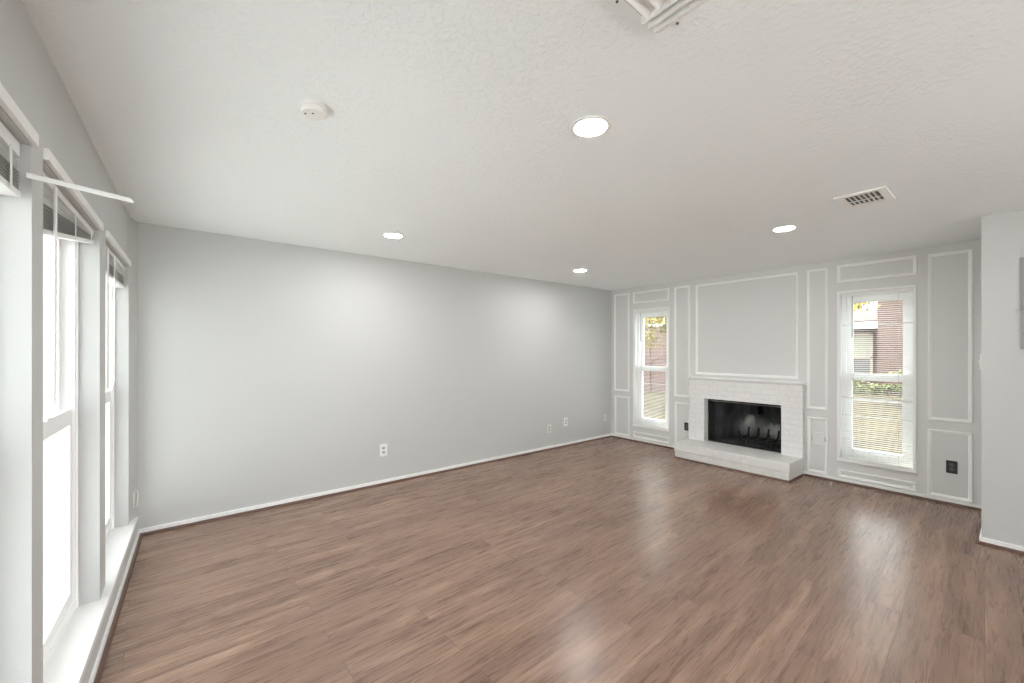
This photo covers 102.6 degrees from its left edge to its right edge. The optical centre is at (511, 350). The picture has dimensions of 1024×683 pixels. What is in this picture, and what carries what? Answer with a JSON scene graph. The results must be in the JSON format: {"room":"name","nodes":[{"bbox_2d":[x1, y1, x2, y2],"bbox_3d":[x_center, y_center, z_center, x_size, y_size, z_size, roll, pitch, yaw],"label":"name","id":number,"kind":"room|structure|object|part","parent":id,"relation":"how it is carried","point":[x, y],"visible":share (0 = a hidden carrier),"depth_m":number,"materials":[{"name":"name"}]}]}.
{"room":"living room","nodes":[
{"label":"living room","id":0,"kind":"room"},
{"bbox_2d":[0,0,137,682],"bbox_3d":[-0.990,0.223,0.427,0.395,2.440,6.711,0,0,-38],"label":"wall","id":1,"kind":"structure","parent":0,"point":[28,73],"depth_m":1.31,"materials":[{"name":"paint"}]},
{"bbox_2d":[0,121,20,196],"bbox_3d":[-1.170,-0.520,0.804,0.059,0.186,1.001,0,0,-38],"label":"raised blind","id":2,"kind":"object","parent":1,"relation":"attached to","point":[9,146],"visible":1,"depth_m":1.14,"materials":[{"name":"white plastic"}]},
{"bbox_3d":[-1.171,-0.449,0.803,0.054,0.043,1.001,0,0,-38],"label":"rail","id":3,"kind":"part","parent":2,"relation":"part of","materials":[{"name":"white plastic"}]},
{"bbox_2d":[26,172,133,202],"bbox_3d":[-1.352,-0.510,1.296,0.003,0.017,0.242,0,0,28],"label":"loose blind slat","id":4,"kind":"object","parent":2,"relation":"attached to","point":[28,175],"visible":1,"depth_m":1.28,"materials":[{"name":"white plastic"}]},
{"bbox_2d":[0,82,38,146],"bbox_3d":[-1.117,-0.638,0.818,0.014,0.038,1.083,0,0,-38],"label":"trim","id":5,"kind":"structure","parent":1,"relation":"attached to","point":[7,103],"depth_m":1.11,"materials":[{"name":"paint"}]},
{"bbox_2d":[43,236,78,676],"bbox_3d":[-1.921,0.336,1.644,0.100,1.905,0.992,0,0,-38],"label":"window","id":6,"kind":"structure","parent":1,"relation":"in","point":[61,421],"depth_m":1.99,"materials":[{"name":"white plastic"}]},
{"bbox_3d":[-1.937,-0.114,1.631,0.030,0.934,0.919,0,0,-38],"label":"sash","id":7,"kind":"part","parent":6,"relation":"part of","materials":[{"name":"white plastic"}]},
{"bbox_3d":[-1.907,0.765,1.655,0.030,0.954,0.919,0,0,-38],"label":"sash","id":8,"kind":"part","parent":6,"relation":"part of","materials":[{"name":"white glass"}]},
{"bbox_2d":[43,171,93,405],"bbox_3d":[-1.857,-0.207,1.695,0.077,0.811,0.960,0,0,-39],"label":"raised blind","id":9,"kind":"object","parent":6,"relation":"attached to","point":[61,220],"visible":0.65,"depth_m":1.50,"materials":[{"name":"white plastic"}]},
{"bbox_3d":[-1.859,-0.471,1.694,0.054,0.177,0.961,0,0,-38],"label":"rail","id":10,"kind":"part","parent":9,"relation":"part of","materials":[{"name":"white plastic"}]},
{"bbox_2d":[43,148,103,230],"bbox_3d":[-1.818,-0.638,1.726,0.014,0.038,0.998,0,0,-38],"label":"trim","id":11,"kind":"structure","parent":1,"relation":"attached to","point":[49,158],"depth_m":1.58,"materials":[{"name":"paint"}]},
{"bbox_2d":[43,516,137,682],"bbox_3d":[-0.981,1.303,0.433,0.335,0.030,6.711,0,0,-38],"label":"window sill","id":12,"kind":"structure","parent":1,"relation":"attached to","point":[69,662],"depth_m":1.91,"materials":[{"name":"paint"}]},
{"bbox_2d":[105,281,114,543],"bbox_3d":[-2.627,0.336,2.559,0.100,1.905,0.982,0,0,-38],"label":"window","id":13,"kind":"structure","parent":1,"relation":"in","point":[110,392],"depth_m":2.94,"materials":[{"name":"white plastic"}]},
{"bbox_3d":[-2.612,0.765,2.570,0.030,0.954,0.909,0,0,-38],"label":"sash","id":14,"kind":"part","parent":13,"relation":"part of","materials":[{"name":"white plastic"}]},
{"bbox_2d":[105,244,124,388],"bbox_3d":[-2.563,-0.198,2.610,0.078,0.831,0.950,0,0,-39],"label":"raised blind","id":15,"kind":"object","parent":13,"relation":"attached to","point":[114,269],"visible":0.57,"depth_m":2.53,"materials":[{"name":"white plastic"}]},
{"bbox_3d":[-2.564,-0.454,2.609,0.054,0.033,0.951,0,0,-38],"label":"rail","id":16,"kind":"part","parent":15,"relation":"part of","materials":[{"name":"white plastic"}]},
{"bbox_2d":[88,530,139,682],"bbox_3d":[-0.855,1.417,0.527,0.011,0.052,6.696,0,0,-38],"label":"baseboard","id":17,"kind":"structure","parent":1,"relation":"attached to","point":[100,652],"depth_m":2.15,"materials":[{"name":"paint"}]},
{"bbox_2d":[105,231,130,266],"bbox_3d":[-2.524,-0.638,2.641,0.014,0.038,0.988,0,0,-38],"label":"trim","id":18,"kind":"structure","parent":1,"relation":"attached to","point":[110,238],"depth_m":2.52,"materials":[{"name":"paint"}]},
{"bbox_2d":[94,533,142,682],"bbox_3d":[-0.845,1.433,0.536,0.017,0.021,6.696,0,0,-38],"label":"trim","id":19,"kind":"structure","parent":1,"relation":"attached to","point":[102,663],"depth_m":2.18,"materials":[{"name":"white wood"}]},
{"bbox_2d":[133,490,138,508],"bbox_3d":[-2.878,1.139,3.135,0.036,0.142,0.017,0,0,-32],"label":"electrical outlet","id":20,"kind":"object","parent":1,"relation":"attached to","point":[134,507],"visible":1,"depth_m":3.13,"materials":[{"name":"white plastic"}]},
{"bbox_3d":[-2.888,1.143,3.129,0.011,0.120,0.016,0,0,-39],"label":"mounting plate","id":21,"kind":"part","parent":20,"relation":"part of","materials":[{"name":"white plastic"}]},
{"bbox_2d":[138,222,611,528],"bbox_3d":[-0.746,0.223,5.022,6.575,2.440,0.150,0,0,-39],"label":"wall","id":22,"kind":"structure","parent":0,"point":[269,371],"depth_m":4.07,"materials":[{"name":"paint"}]},
{"bbox_2d":[138,433,611,532],"bbox_3d":[-0.618,1.417,5.022,5.875,0.052,0.011,0,0,-39],"label":"baseboard","id":23,"kind":"structure","parent":22,"relation":"attached to","point":[177,523],"depth_m":4.08,"materials":[{"name":"paint"}]},
{"bbox_2d":[141,435,611,535],"bbox_3d":[-0.606,1.433,5.014,5.844,0.021,0.017,0,0,-39],"label":"trim","id":24,"kind":"structure","parent":22,"relation":"attached to","point":[495,460],"depth_m":4.08,"materials":[{"name":"white wood"}]},
{"bbox_2d":[380,444,386,456],"bbox_3d":[-1.381,1.073,4.408,0.085,0.130,0.010,0,0,-39],"label":"wall outlet","id":25,"kind":"object","parent":22,"relation":"attached to","point":[383,447],"visible":1,"depth_m":4.41,"materials":[{"name":"white plastic"}]},
{"bbox_2d":[547,424,550,432],"bbox_3d":[0.540,1.138,5.955,0.078,0.120,0.010,0,0,-39],"label":"wall outlet","id":26,"kind":"object","parent":22,"relation":"attached to","point":[549,425],"visible":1,"depth_m":5.95,"materials":[{"name":"white plastic"}]},
{"bbox_2d":[564,418,567,425],"bbox_3d":[0.809,1.077,6.171,0.078,0.122,0.010,0,0,-39],"label":"wall outlet","id":27,"kind":"object","parent":22,"relation":"attached to","point":[565,419],"visible":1,"depth_m":6.17,"materials":[{"name":"white plastic"}]},
{"bbox_2d":[22,0,1023,290],"bbox_3d":[1.373,-1.057,2.424,6.620,0.120,6.855,0,0,-39],"label":"ceiling","id":28,"kind":"structure","parent":0,"point":[445,129],"depth_m":1.78,"materials":[{"name":"white paint"}]},
{"bbox_2d":[299,99,327,120],"bbox_3d":[-0.812,-0.980,1.680,0.106,0.034,0.106,0,0,-39],"label":"smoke detector","id":29,"kind":"object","parent":28,"relation":"attached to","point":[311,109],"visible":1,"depth_m":1.66,"materials":[{"name":"white plastic"}]},
{"bbox_2d":[382,232,403,238],"bbox_3d":[-1.030,-0.993,3.561,0.184,0.008,0.184,0,0,-39],"label":"recessed light","id":30,"kind":"object","parent":28,"relation":"in","point":[391,235],"visible":1,"depth_m":3.54,"materials":[{"name":"white plastic"}]},
{"bbox_2d":[573,269,586,271],"bbox_3d":[0.850,-0.993,5.123,0.184,0.008,0.184,0,0,-39],"label":"recessed light","id":31,"kind":"object","parent":28,"relation":"in","point":[576,270],"visible":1,"depth_m":5.09,"materials":[{"name":"white plastic"}]},
{"bbox_2d":[570,115,611,137],"bbox_3d":[0.351,-0.993,1.829,0.184,0.008,0.184,0,0,-39],"label":"recessed light","id":32,"kind":"object","parent":28,"relation":"in","point":[591,126],"visible":1,"depth_m":1.81,"materials":[{"name":"white plastic"}]},
{"bbox_2d":[607,0,719,41],"bbox_3d":[0.439,-0.982,1.075,0.352,0.030,0.353,0,0,-39],"label":"ceiling vent","id":33,"kind":"object","parent":28,"relation":"in","point":[656,18],"visible":1,"depth_m":1.19,"materials":[{"name":"white metal"}]},
{"bbox_2d":[771,225,797,231],"bbox_3d":[2.227,-0.993,3.356,0.184,0.008,0.184,0,0,-39],"label":"recessed light","id":34,"kind":"object","parent":28,"relation":"in","point":[786,227],"visible":1,"depth_m":3.33,"materials":[{"name":"white plastic"}]},
{"bbox_2d":[833,186,895,208],"bbox_3d":[2.304,-0.991,2.680,0.314,0.013,0.257,0,0,-39],"label":"ceiling vent","id":35,"kind":"object","parent":28,"relation":"in","point":[880,194],"visible":1,"depth_m":2.67,"materials":[{"name":"metal"}]},
{"bbox_2d":[100,437,1023,682],"bbox_3d":[1.397,1.503,2.475,6.720,0.120,6.905,0,0,-39],"label":"floor","id":36,"kind":"structure","parent":0,"point":[611,559],"depth_m":2.53,"materials":[{"name":"brown wood"}]},
{"bbox_2d":[674,376,806,482],"bbox_3d":[2.996,0.905,5.283,1.007,1.075,1.381,0,0,-39],"label":"fireplace","id":37,"kind":"object","parent":36,"relation":"on","point":[719,408],"depth_m":5.23,"materials":[{"name":"white brick"}]},
{"bbox_2d":[710,401,714,439],"bbox_3d":[2.755,0.965,5.627,0.017,0.533,0.073,0,0,-39],"label":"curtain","id":38,"kind":"object","parent":37,"relation":"hanging from","point":[712,403],"depth_m":5.63,"materials":[{"name":"black metal"}]},
{"bbox_3d":[2.772,1.433,5.117,0.450,0.021,1.354,0,0,-39],"label":"hearth shoe moulding","id":39,"kind":"part","parent":37,"relation":"part of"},
{"bbox_3d":[3.013,0.691,5.307,0.010,0.010,0.916,0,0,-39],"label":"curtain rod","id":40,"kind":"part","parent":37,"relation":"part of","materials":[{"name":"metal"}]},
{"bbox_3d":[2.991,0.944,5.289,0.012,0.580,0.918,0,0,-39],"label":"firebox frame","id":41,"kind":"part","parent":37,"relation":"part of","materials":[{"name":"metal"}]},
{"bbox_2d":[688,376,806,384],"bbox_3d":[2.924,0.383,5.222,0.105,0.030,1.377,0,0,-39],"label":"mantel shelf","id":42,"kind":"object","parent":37,"relation":"attached to","point":[691,378],"depth_m":5.17,"materials":[{"name":"paint"}]},
{"bbox_3d":[3.202,1.142,5.375,0.350,0.204,0.500,0,0,-39],"label":"fireplace grate","id":43,"kind":"part","parent":37,"relation":"part of","materials":[{"name":"black metal"}]},
{"bbox_3d":[3.237,0.748,5.436,0.140,0.190,0.090,0,0,-39],"label":"damper handle","id":44,"kind":"part","parent":37,"relation":"part of","materials":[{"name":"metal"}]},
{"bbox_2d":[780,408,780,450],"bbox_3d":[3.279,0.965,4.977,0.017,0.533,0.048,0,0,-39],"label":"curtain","id":45,"kind":"object","parent":37,"relation":"hanging from","point":[780,408],"depth_m":4.99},
{"bbox_2d":[612,240,980,504],"bbox_3d":[3.017,0.223,5.311,0.150,2.440,4.118,0,0,-39],"label":"wall","id":46,"kind":"structure","parent":0,"point":[745,327],"depth_m":4.62,"materials":[{"name":"paint"}]},
{"bbox_2d":[614,293,628,391],"bbox_3d":[1.790,-0.128,6.705,0.013,1.591,0.291,0,0,-39],"label":"trim","id":47,"kind":"structure","parent":46,"relation":"attached to","point":[615,389],"depth_m":6.80,"materials":[{"name":"paint"}]},
{"bbox_2d":[614,395,629,436],"bbox_3d":[1.796,1.069,6.698,0.013,0.644,0.293,0,0,-39],"label":"trim","id":48,"kind":"structure","parent":46,"relation":"attached to","point":[615,396],"depth_m":6.69,"materials":[{"name":"paint"}]},
{"bbox_2d":[612,436,673,448],"bbox_3d":[2.087,1.433,6.315,0.017,0.021,1.349,0,0,-39],"label":"trim","id":49,"kind":"structure","parent":46,"relation":"attached to","point":[612,436],"depth_m":6.34,"materials":[{"name":"white wood"}]},
{"bbox_2d":[633,288,668,303],"bbox_3d":[2.122,-0.830,6.293,0.013,0.186,0.620,0,0,-39],"label":"trim","id":50,"kind":"structure","parent":46,"relation":"attached to","point":[663,289],"depth_m":6.28,"materials":[{"name":"paint"}]},
{"bbox_2d":[633,307,669,431],"bbox_3d":[2.147,0.280,6.304,0.089,1.846,0.624,0,0,-39],"label":"trim","id":51,"kind":"structure","parent":46,"relation":"attached to","point":[668,430],"depth_m":6.22,"materials":[{"name":"paint"}]},
{"bbox_2d":[633,431,669,443],"bbox_3d":[2.128,1.337,6.285,0.013,0.097,0.624,0,0,-39],"label":"trim","id":52,"kind":"structure","parent":46,"relation":"attached to","point":[634,432],"depth_m":6.27,"materials":[{"name":"paint"}]},
{"bbox_2d":[637,311,667,427],"bbox_3d":[2.213,0.281,6.357,0.080,1.800,0.580,0,0,-39],"label":"window","id":53,"kind":"structure","parent":46,"relation":"in","point":[642,341],"depth_m":6.50,"materials":[{"name":"white plastic"}]},
{"bbox_2d":[635,309,667,428],"bbox_3d":[2.145,0.280,6.303,0.043,1.786,0.564,0,0,-39],"label":"window blind","id":54,"kind":"object","parent":53,"relation":"attached to","point":[640,312],"visible":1,"depth_m":6.30,"materials":[{"name":"plastic"}]},
{"bbox_3d":[2.197,0.692,6.345,0.030,0.887,0.498,0,0,-39],"label":"sash","id":55,"kind":"part","parent":53,"relation":"part of","materials":[{"name":"white plastic"}]},
{"bbox_3d":[2.224,-0.133,6.367,0.030,0.891,0.498,0,0,-39],"label":"sash","id":56,"kind":"part","parent":53,"relation":"part of","materials":[{"name":"white plastic"}]},
{"bbox_2d":[674,285,689,397],"bbox_3d":[2.443,-0.126,5.894,0.013,1.594,0.236,0,0,-39],"label":"trim","id":57,"kind":"structure","parent":46,"relation":"attached to","point":[686,286],"depth_m":5.91,"materials":[{"name":"paint"}]},
{"bbox_2d":[675,402,688,441],"bbox_3d":[2.445,1.072,5.891,0.013,0.638,0.228,0,0,-39],"label":"trim","id":58,"kind":"structure","parent":46,"relation":"attached to","point":[676,403],"depth_m":5.96,"materials":[{"name":"paint"}]},
{"bbox_2d":[684,422,687,430],"bbox_3d":[2.488,1.087,5.841,0.010,0.112,0.070,0,0,-39],"label":"wall outlet","id":59,"kind":"object","parent":46,"relation":"attached to","point":[685,423],"visible":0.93,"depth_m":5.84,"materials":[{"name":"black plastic"}]},
{"bbox_2d":[696,272,798,378],"bbox_3d":[2.954,-0.290,5.258,0.013,1.250,1.228,0,0,-39],"label":"trim","id":60,"kind":"structure","parent":46,"relation":"attached to","point":[793,273],"depth_m":5.06,"materials":[{"name":"paint"}]},
{"bbox_2d":[806,267,827,409],"bbox_3d":[3.453,-0.128,4.639,0.013,1.591,0.202,0,0,-39],"label":"trim","id":61,"kind":"structure","parent":46,"relation":"attached to","point":[808,406],"depth_m":4.70,"materials":[{"name":"paint"}]},
{"bbox_2d":[807,416,827,474],"bbox_3d":[3.454,1.075,4.638,0.013,0.627,0.194,0,0,-39],"label":"trim","id":62,"kind":"structure","parent":46,"relation":"attached to","point":[808,418],"depth_m":4.64,"materials":[{"name":"paint"}]},
{"bbox_2d":[612,434,1023,550],"bbox_3d":[3.394,1.417,3.948,0.971,0.052,6.694,0,0,-39],"label":"baseboard","id":63,"kind":"structure","parent":46,"relation":"attached to","point":[805,472],"depth_m":4.02,"materials":[{"name":"paint"}]},
{"bbox_2d":[812,432,825,445],"bbox_3d":[3.461,0.998,4.626,0.016,0.146,0.131,0,0,-39],"label":"cover","id":64,"kind":"object","parent":46,"relation":"attached to","point":[818,438],"visible":1,"depth_m":4.62,"materials":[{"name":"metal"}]},
{"bbox_2d":[837,285,916,472],"bbox_3d":[3.784,0.280,4.271,0.089,1.846,0.624,0,0,-39],"label":"trim","id":65,"kind":"structure","parent":46,"relation":"attached to","point":[914,470],"depth_m":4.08,"materials":[{"name":"paint"}]},
{"bbox_2d":[837,255,916,282],"bbox_3d":[3.763,-0.835,4.254,0.013,0.192,0.630,0,0,-39],"label":"trim","id":66,"kind":"structure","parent":46,"relation":"attached to","point":[914,257],"depth_m":4.22,"materials":[{"name":"paint"}]},
{"bbox_2d":[842,291,912,467],"bbox_3d":[3.849,0.281,4.324,0.080,1.800,0.580,0,0,-39],"label":"window","id":67,"kind":"structure","parent":46,"relation":"in","point":[847,339],"depth_m":4.28,"materials":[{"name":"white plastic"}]},
{"bbox_2d":[841,288,912,468],"bbox_3d":[3.782,0.280,4.270,0.043,1.786,0.564,0,0,-39],"label":"window blind","id":68,"kind":"object","parent":67,"relation":"attached to","point":[853,398],"visible":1,"depth_m":4.27,"materials":[{"name":"plastic"}]},
{"bbox_3d":[3.674,0.287,4.414,0.026,1.752,0.001,0,0,-39],"label":"ladder cord","id":69,"kind":"part","parent":68,"relation":"part of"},
{"bbox_3d":[3.787,1.168,4.274,0.022,0.010,0.562,0,0,-39],"label":"rail","id":70,"kind":"part","parent":68,"relation":"part of","materials":[{"name":"white plastic"}]},
{"bbox_3d":[3.900,0.287,4.134,0.026,1.752,0.001,0,0,-39],"label":"ladder cord","id":71,"kind":"part","parent":68,"relation":"part of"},
{"bbox_3d":[3.834,0.692,4.312,0.030,0.887,0.498,0,0,-39],"label":"sash","id":72,"kind":"part","parent":67,"relation":"part of","materials":[{"name":"white plastic"}]},
{"bbox_3d":[3.861,-0.133,4.334,0.030,0.891,0.498,0,0,-39],"label":"sash","id":73,"kind":"part","parent":67,"relation":"part of","materials":[{"name":"white plastic"}]},
{"bbox_2d":[838,469,916,491],"bbox_3d":[3.765,1.341,4.251,0.013,0.087,0.622,0,0,-39],"label":"trim","id":74,"kind":"structure","parent":46,"relation":"attached to","point":[914,484],"depth_m":4.22,"materials":[{"name":"paint"}]},
{"bbox_2d":[804,474,980,510],"bbox_3d":[3.798,1.433,4.190,0.017,0.021,1.369,0,0,-39],"label":"trim","id":75,"kind":"structure","parent":46,"relation":"attached to","point":[808,475],"depth_m":4.10,"materials":[{"name":"white wood"}]},
{"bbox_2d":[928,249,972,423],"bbox_3d":[4.098,-0.129,3.837,0.013,1.589,0.288,0,0,-39],"label":"trim","id":76,"kind":"structure","parent":46,"relation":"attached to","point":[969,251],"depth_m":3.82,"materials":[{"name":"paint"}]},
{"bbox_2d":[928,429,972,502],"bbox_3d":[4.097,1.073,3.838,0.013,0.636,0.290,0,0,-39],"label":"trim","id":77,"kind":"structure","parent":46,"relation":"attached to","point":[970,435],"depth_m":3.80,"materials":[{"name":"paint"}]},
{"bbox_2d":[946,460,957,473],"bbox_3d":[4.107,1.091,3.829,0.010,0.118,0.074,0,0,-39],"label":"wall outlet","id":78,"kind":"object","parent":46,"relation":"attached to","point":[951,466],"visible":1,"depth_m":3.82,"materials":[{"name":"black plastic"}]},
{"bbox_2d":[981,210,1023,546],"bbox_3d":[4.784,0.223,2.430,1.210,2.440,2.587,0,0,-39],"label":"wall","id":79,"kind":"structure","parent":0,"point":[1002,234],"depth_m":2.98,"materials":[{"name":"paint"}]},
{"bbox_2d":[976,522,980,540],"bbox_3d":[3.851,1.433,3.365,0.951,0.021,0.017,0,0,-39],"label":"trim","id":80,"kind":"structure","parent":79,"relation":"attached to","point":[980,522],"depth_m":3.21,"materials":[{"name":"white wood"}]},
{"bbox_2d":[975,540,1023,554],"bbox_3d":[4.288,1.433,2.049,0.017,0.021,2.615,0,0,-39],"label":"trim","id":81,"kind":"structure","parent":79,"relation":"attached to","point":[977,541],"depth_m":2.97,"materials":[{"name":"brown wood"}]},
{"bbox_2d":[1016,257,1023,348],"bbox_3d":[3.728,-0.334,2.748,0.035,0.653,0.447,0,0,-39],"label":"wall panel cover","id":82,"kind":"object","parent":79,"relation":"attached to","point":[1021,311],"visible":1,"depth_m":2.90,"materials":[{"name":"grey paint"}]},
{"label":"outside","id":83,"kind":"structure","parent":0,"visible":0},
{"bbox_2d":[643,390,901,454],"bbox_3d":[14.899,1.643,18.410,33.700,0.100,70.000,0,0,-39],"label":"lawn","id":84,"kind":"structure","parent":83,"point":[868,405],"depth_m":9.72,"materials":[{"name":"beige plant"}]},
{"bbox_2d":[643,326,666,391],"bbox_3d":[2.724,0.333,18.880,0.120,2.520,14.000,0,0,-39],"label":"brick wall","id":85,"kind":"structure","parent":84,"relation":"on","point":[659,347],"depth_m":15.53,"materials":[{"name":"red brick"}]},
{"bbox_3d":[5.255,0.418,15.712,0.090,2.350,0.090,0,0,-39],"label":"post","id":86,"kind":"part","parent":85,"relation":"part of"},
{"bbox_3d":[2.739,1.148,18.892,0.039,0.090,14.000,0,0,-39],"label":"rail","id":87,"kind":"part","parent":85,"relation":"part of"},
{"bbox_2d":[645,317,666,364],"bbox_3d":[4.091,-0.190,11.936,3.127,3.578,4.529,0,0,-39],"label":"tree","id":88,"kind":"object","parent":84,"relation":"on","point":[664,329],"visible":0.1,"depth_m":11.69,"materials":[{"name":"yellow plant"}]},
{"bbox_2d":[854,380,866,393],"bbox_3d":[12.463,1.321,15.577,0.579,0.855,2.005,0,0,-39],"label":"shrub","id":89,"kind":"object","parent":84,"relation":"on","point":[855,381],"visible":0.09,"depth_m":15.11,"materials":[{"name":"green plant"}]},
{"bbox_2d":[854,302,878,311],"bbox_3d":[10.220,-0.247,13.751,2.297,3.692,3.046,0,0,-1],"label":"tree","id":90,"kind":"object","parent":84,"relation":"on","point":[857,306],"visible":0.04,"depth_m":12.73,"materials":[{"name":"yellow plant"}]},
{"bbox_2d":[854,300,902,394],"bbox_3d":[16.224,-0.782,16.525,6.000,4.750,13.400,0,0,-39],"label":"house","id":91,"kind":"structure","parent":84,"relation":"on","point":[885,363],"depth_m":15.05,"materials":[{"name":"brick"}]},
{"bbox_3d":[13.762,-0.170,16.366,0.025,0.835,0.820,0,0,-39],"label":"pane","id":92,"kind":"part","parent":91,"relation":"part of","materials":[{"name":"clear glass"}]},
{"bbox_3d":[13.762,0.665,16.366,0.025,0.675,0.820,0,0,-39],"label":"pane","id":93,"kind":"part","parent":91,"relation":"part of","materials":[{"name":"grey glass"}]},
{"bbox_2d":[854,370,902,395],"bbox_3d":[13.013,1.117,14.490,0.597,0.980,2.577,0,0,-39],"label":"shrub","id":94,"kind":"object","parent":84,"relation":"on","point":[872,388],"visible":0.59,"depth_m":14.45,"materials":[{"name":"green plant"}]}
]}

